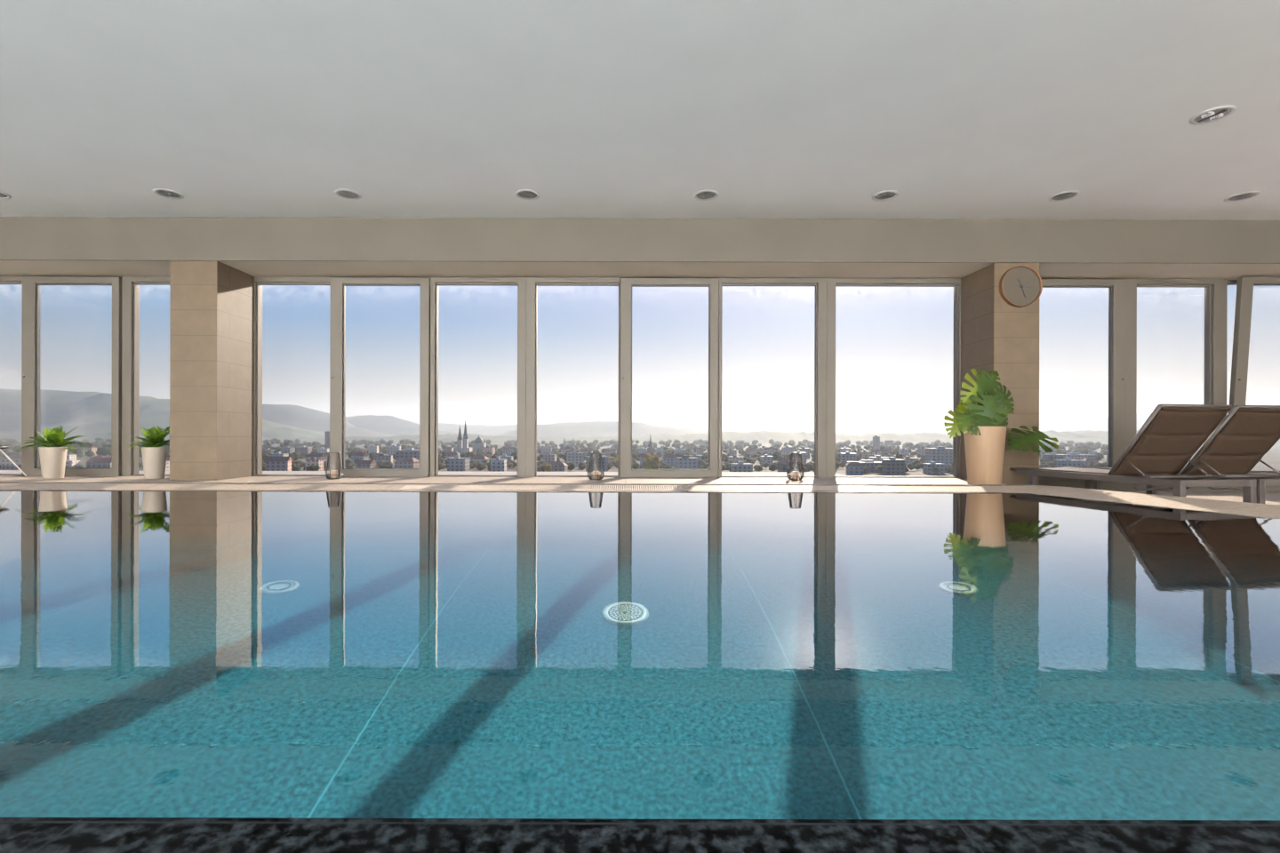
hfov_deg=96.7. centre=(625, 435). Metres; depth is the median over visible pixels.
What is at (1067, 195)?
recessed light
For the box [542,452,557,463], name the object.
building
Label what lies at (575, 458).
building
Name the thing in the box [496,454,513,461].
building
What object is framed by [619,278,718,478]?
window
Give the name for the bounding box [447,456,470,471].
building
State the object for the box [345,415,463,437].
hills
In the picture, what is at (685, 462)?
building
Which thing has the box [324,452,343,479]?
lantern
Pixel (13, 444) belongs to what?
woodland
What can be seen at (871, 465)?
building
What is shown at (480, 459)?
building
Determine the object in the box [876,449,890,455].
building
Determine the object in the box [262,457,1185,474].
woodland
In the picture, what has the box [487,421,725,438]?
hills
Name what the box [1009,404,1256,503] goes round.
sun lounger
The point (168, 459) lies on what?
woodland
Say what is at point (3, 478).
floor
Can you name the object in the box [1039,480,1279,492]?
wall
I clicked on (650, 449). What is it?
church
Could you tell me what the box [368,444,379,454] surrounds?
building
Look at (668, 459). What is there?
building
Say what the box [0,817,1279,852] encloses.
rim
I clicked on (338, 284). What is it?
window
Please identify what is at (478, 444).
domed church
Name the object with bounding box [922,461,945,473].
building
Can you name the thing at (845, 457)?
building
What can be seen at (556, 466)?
building
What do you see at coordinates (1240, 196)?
recessed light
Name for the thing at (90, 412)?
hills
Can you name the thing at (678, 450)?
building
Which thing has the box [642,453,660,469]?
tree
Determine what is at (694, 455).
building
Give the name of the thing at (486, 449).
building
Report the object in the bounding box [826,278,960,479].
window
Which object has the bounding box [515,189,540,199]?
recessed light
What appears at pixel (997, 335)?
pillar
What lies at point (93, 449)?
building
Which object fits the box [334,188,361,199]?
recessed light
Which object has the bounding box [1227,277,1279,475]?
window
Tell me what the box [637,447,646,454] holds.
building
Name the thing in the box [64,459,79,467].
building
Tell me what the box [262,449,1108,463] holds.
woodland
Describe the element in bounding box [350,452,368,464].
building
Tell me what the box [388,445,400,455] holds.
building
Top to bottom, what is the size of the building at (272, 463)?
15.915 m
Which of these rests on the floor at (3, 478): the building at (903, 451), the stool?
the stool
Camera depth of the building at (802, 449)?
908.66 m
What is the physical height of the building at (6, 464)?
16.861 m
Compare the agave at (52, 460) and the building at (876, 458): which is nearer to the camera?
the agave at (52, 460)
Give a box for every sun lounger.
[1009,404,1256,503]
[1079,405,1279,503]
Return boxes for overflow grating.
[399,485,900,490]
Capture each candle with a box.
[330,470,337,478]
[592,470,599,479]
[792,471,798,479]
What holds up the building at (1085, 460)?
on the ground
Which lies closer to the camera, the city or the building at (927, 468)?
the building at (927, 468)
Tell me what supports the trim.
on the floor at (3, 478)
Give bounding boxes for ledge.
[0,470,848,476]
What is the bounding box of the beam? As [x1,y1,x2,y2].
[0,216,1279,263]
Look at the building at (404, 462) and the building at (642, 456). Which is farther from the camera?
the building at (642, 456)
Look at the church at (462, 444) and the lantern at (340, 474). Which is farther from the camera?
the church at (462, 444)
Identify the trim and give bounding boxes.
[0,481,1031,486]
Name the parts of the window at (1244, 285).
frame, tilt arm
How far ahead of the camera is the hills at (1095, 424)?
6310.43 m
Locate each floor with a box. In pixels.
[0,475,967,484]
[1133,492,1279,505]
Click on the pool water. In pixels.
(164, 653)
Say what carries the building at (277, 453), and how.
on the ground
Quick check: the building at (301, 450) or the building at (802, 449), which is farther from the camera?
the building at (301, 450)
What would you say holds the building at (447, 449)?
on the ground
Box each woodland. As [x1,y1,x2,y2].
[0,437,1108,447]
[0,440,169,449]
[0,445,169,457]
[0,457,169,469]
[262,441,1108,450]
[262,445,1108,455]
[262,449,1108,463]
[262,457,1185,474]
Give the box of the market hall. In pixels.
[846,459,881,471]
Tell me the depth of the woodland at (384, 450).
1071.97 m
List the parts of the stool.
seat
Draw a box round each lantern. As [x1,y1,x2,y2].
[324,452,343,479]
[587,453,604,479]
[786,453,804,480]
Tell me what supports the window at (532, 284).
in the wall
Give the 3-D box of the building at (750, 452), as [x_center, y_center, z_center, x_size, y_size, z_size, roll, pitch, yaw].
[215.586,29.482,981.875,18.820,13.258,11.772,0,0,-5]
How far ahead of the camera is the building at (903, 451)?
903.35 m
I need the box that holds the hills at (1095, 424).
[438,412,1151,435]
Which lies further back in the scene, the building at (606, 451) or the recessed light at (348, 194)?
the building at (606, 451)
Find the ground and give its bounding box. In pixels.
[0,443,1279,476]
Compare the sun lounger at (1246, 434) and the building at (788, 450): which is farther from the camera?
the building at (788, 450)
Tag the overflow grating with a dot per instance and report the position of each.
(406, 487)
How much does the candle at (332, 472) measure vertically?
0.108 m
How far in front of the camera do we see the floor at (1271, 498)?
6.91 m
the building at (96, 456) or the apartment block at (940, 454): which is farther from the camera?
the building at (96, 456)
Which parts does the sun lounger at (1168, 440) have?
leg, seat, leg, frame, backrest frame, backrest, leg, leg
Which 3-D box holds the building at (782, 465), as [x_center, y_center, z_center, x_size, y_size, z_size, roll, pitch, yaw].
[142.633,27.872,494.038,18.895,16.098,11.817,0,0,-5]
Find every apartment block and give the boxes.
[924,446,952,466]
[1062,453,1096,460]
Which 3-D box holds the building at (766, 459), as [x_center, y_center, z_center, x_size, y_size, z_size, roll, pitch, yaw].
[169.683,29.460,685.204,12.973,13.063,9.600,0,0,-3]
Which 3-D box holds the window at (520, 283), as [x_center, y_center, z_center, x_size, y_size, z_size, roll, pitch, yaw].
[-1.919,-0.746,7.455,1.250,2.622,0.130,0,0,0]
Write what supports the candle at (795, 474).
on the lantern at (788, 475)
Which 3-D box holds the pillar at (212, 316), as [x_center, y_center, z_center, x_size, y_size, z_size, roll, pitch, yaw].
[-5.109,-0.766,7.143,0.556,2.599,0.835,0,0,0]
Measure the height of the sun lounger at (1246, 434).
1.015 m
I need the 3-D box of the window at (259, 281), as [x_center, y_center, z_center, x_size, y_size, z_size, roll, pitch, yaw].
[-4.375,-0.752,7.455,1.082,2.622,0.130,0,0,0]
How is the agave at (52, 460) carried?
on the floor at (3, 478)
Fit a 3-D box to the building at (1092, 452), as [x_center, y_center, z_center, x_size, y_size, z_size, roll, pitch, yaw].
[750.381,31.361,909.005,16.465,12.280,10.119,0,0,7]
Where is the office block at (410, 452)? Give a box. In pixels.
[395,448,419,460]
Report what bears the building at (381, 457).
on the ground
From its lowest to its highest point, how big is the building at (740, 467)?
12.819 m
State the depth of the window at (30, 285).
7.37 m
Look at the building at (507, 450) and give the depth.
923.42 m
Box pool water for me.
[0,489,1279,820]
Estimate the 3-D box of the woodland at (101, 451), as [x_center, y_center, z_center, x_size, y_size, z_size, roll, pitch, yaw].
[-910.484,24.950,917.720,517.361,22.051,226.770,0,0,0]
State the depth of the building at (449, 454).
695.00 m
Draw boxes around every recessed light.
[0,191,11,199]
[152,188,183,199]
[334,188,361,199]
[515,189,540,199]
[693,189,718,200]
[872,190,898,200]
[1048,190,1079,201]
[1189,104,1236,124]
[1224,191,1260,201]
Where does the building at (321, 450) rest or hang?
on the ground
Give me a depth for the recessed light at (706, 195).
6.04 m
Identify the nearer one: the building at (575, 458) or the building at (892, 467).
the building at (892, 467)
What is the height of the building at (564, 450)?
14.627 m
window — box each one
[0,276,21,475]
[21,276,121,476]
[121,276,170,476]
[253,276,330,476]
[329,277,430,477]
[430,277,526,477]
[526,277,619,477]
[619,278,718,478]
[718,278,826,478]
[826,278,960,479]
[1039,279,1125,479]
[1125,279,1227,448]
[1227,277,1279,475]
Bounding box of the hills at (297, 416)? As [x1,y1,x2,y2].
[262,404,393,437]
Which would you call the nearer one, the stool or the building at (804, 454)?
the stool
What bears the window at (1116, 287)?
in the wall
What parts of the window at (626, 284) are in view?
frame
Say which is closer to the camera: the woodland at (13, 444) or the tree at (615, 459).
the tree at (615, 459)
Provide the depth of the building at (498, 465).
497.90 m
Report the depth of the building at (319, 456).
652.17 m
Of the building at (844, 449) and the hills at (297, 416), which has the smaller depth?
the building at (844, 449)
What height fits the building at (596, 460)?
18.481 m
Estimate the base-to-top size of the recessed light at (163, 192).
0.010 m
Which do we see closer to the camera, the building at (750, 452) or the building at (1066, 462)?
the building at (1066, 462)
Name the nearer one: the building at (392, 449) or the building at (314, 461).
the building at (314, 461)
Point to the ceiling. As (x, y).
(963, 109)
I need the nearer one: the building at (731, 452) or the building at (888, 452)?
the building at (731, 452)
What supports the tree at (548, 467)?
on the ground
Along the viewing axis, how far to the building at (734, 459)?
704.22 m
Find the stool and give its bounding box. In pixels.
[0,445,27,477]
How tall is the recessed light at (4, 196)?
0.010 m
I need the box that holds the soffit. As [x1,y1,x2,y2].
[0,260,1279,279]
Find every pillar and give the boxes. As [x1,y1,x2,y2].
[169,260,262,480]
[952,263,1039,485]
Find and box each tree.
[305,464,319,471]
[544,464,551,471]
[610,456,617,467]
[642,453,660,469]
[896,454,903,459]
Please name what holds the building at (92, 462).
on the ground
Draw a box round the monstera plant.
[944,368,1059,484]
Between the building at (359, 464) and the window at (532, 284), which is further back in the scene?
the building at (359, 464)
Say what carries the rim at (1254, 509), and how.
on the floor at (1271, 498)
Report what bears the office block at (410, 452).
on the ground
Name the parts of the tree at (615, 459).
crown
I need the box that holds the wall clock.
[999,265,1042,307]
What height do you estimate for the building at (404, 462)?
15.584 m
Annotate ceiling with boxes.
[0,0,1279,220]
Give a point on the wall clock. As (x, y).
(1020, 286)
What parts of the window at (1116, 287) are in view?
frame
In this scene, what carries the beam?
attached to the ceiling
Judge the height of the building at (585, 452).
13.264 m
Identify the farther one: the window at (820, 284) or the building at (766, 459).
the building at (766, 459)
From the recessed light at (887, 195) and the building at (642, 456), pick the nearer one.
the recessed light at (887, 195)
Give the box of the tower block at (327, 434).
[324,430,329,448]
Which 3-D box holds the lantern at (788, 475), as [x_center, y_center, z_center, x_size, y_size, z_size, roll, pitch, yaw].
[2.088,0.385,7.000,0.209,0.328,0.209,0,0,20]
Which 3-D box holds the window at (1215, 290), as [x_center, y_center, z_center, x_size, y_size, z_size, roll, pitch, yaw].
[7.146,-0.722,7.455,1.337,2.622,0.130,0,0,0]
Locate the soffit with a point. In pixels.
(120, 268)
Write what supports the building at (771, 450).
on the ground
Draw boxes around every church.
[455,420,471,454]
[471,435,486,451]
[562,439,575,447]
[647,436,654,454]
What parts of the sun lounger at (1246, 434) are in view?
leg, seat, leg, frame, backrest frame, backrest, leg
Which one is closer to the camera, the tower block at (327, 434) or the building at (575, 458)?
the building at (575, 458)
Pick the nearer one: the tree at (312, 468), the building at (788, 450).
the tree at (312, 468)
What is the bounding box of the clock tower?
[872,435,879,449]
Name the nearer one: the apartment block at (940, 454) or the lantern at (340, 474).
the lantern at (340, 474)
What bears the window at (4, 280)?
in the wall
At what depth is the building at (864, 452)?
911.10 m
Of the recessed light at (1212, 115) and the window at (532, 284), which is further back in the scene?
the window at (532, 284)
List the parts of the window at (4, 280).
frame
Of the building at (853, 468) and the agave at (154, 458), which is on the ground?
the building at (853, 468)
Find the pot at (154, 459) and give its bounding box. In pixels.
[141,447,167,479]
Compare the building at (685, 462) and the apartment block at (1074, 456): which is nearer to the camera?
the building at (685, 462)
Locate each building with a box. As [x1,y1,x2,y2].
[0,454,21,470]
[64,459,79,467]
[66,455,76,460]
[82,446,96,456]
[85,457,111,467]
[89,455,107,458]
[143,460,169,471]
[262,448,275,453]
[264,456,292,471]
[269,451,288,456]
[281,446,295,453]
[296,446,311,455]
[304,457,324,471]
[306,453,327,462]
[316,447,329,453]
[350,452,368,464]
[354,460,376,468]
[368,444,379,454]
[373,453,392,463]
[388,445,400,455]
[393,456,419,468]
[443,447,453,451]
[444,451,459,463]
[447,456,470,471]
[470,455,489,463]
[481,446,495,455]
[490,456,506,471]
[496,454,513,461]
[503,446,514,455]
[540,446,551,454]
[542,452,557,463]
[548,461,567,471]
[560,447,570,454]
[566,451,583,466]
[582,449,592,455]
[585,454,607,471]
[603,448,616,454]
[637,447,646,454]
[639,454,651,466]
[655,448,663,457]
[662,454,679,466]
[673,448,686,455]
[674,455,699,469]
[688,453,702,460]
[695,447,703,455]
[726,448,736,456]
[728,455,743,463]
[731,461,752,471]
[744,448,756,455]
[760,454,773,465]
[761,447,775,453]
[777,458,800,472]
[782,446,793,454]
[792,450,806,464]
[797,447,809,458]
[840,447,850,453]
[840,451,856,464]
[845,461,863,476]
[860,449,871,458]
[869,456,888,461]
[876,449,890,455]
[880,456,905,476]
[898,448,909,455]
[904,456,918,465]
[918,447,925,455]
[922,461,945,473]
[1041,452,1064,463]
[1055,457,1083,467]
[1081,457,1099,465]
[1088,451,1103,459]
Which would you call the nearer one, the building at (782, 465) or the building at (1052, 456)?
the building at (782, 465)
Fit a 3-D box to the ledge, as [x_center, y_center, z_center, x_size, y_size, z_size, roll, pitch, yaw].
[-3.627,0.681,8.325,13.750,0.220,1.450,0,0,0]
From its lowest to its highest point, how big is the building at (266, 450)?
12.769 m
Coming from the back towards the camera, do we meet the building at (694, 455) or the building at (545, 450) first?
the building at (545, 450)
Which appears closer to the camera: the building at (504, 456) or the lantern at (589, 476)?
the lantern at (589, 476)
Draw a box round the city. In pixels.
[262,430,1279,446]
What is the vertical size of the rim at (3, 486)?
0.035 m
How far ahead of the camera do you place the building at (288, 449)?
889.78 m
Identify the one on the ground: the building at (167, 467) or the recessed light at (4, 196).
the building at (167, 467)
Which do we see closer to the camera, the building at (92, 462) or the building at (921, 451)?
the building at (92, 462)
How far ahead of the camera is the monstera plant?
6.32 m
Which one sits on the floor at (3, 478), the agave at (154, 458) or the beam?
the agave at (154, 458)
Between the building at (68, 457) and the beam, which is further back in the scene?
the building at (68, 457)
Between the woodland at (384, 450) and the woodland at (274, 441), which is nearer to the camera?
the woodland at (384, 450)
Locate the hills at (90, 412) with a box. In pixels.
[0,388,325,443]
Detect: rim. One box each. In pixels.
[0,483,1015,492]
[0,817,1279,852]
[1012,485,1279,519]
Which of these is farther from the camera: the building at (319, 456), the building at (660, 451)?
the building at (660, 451)
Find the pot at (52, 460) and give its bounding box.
[38,447,67,479]
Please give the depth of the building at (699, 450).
958.10 m
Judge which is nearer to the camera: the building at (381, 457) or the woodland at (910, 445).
the building at (381, 457)
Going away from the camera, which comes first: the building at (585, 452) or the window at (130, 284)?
the window at (130, 284)

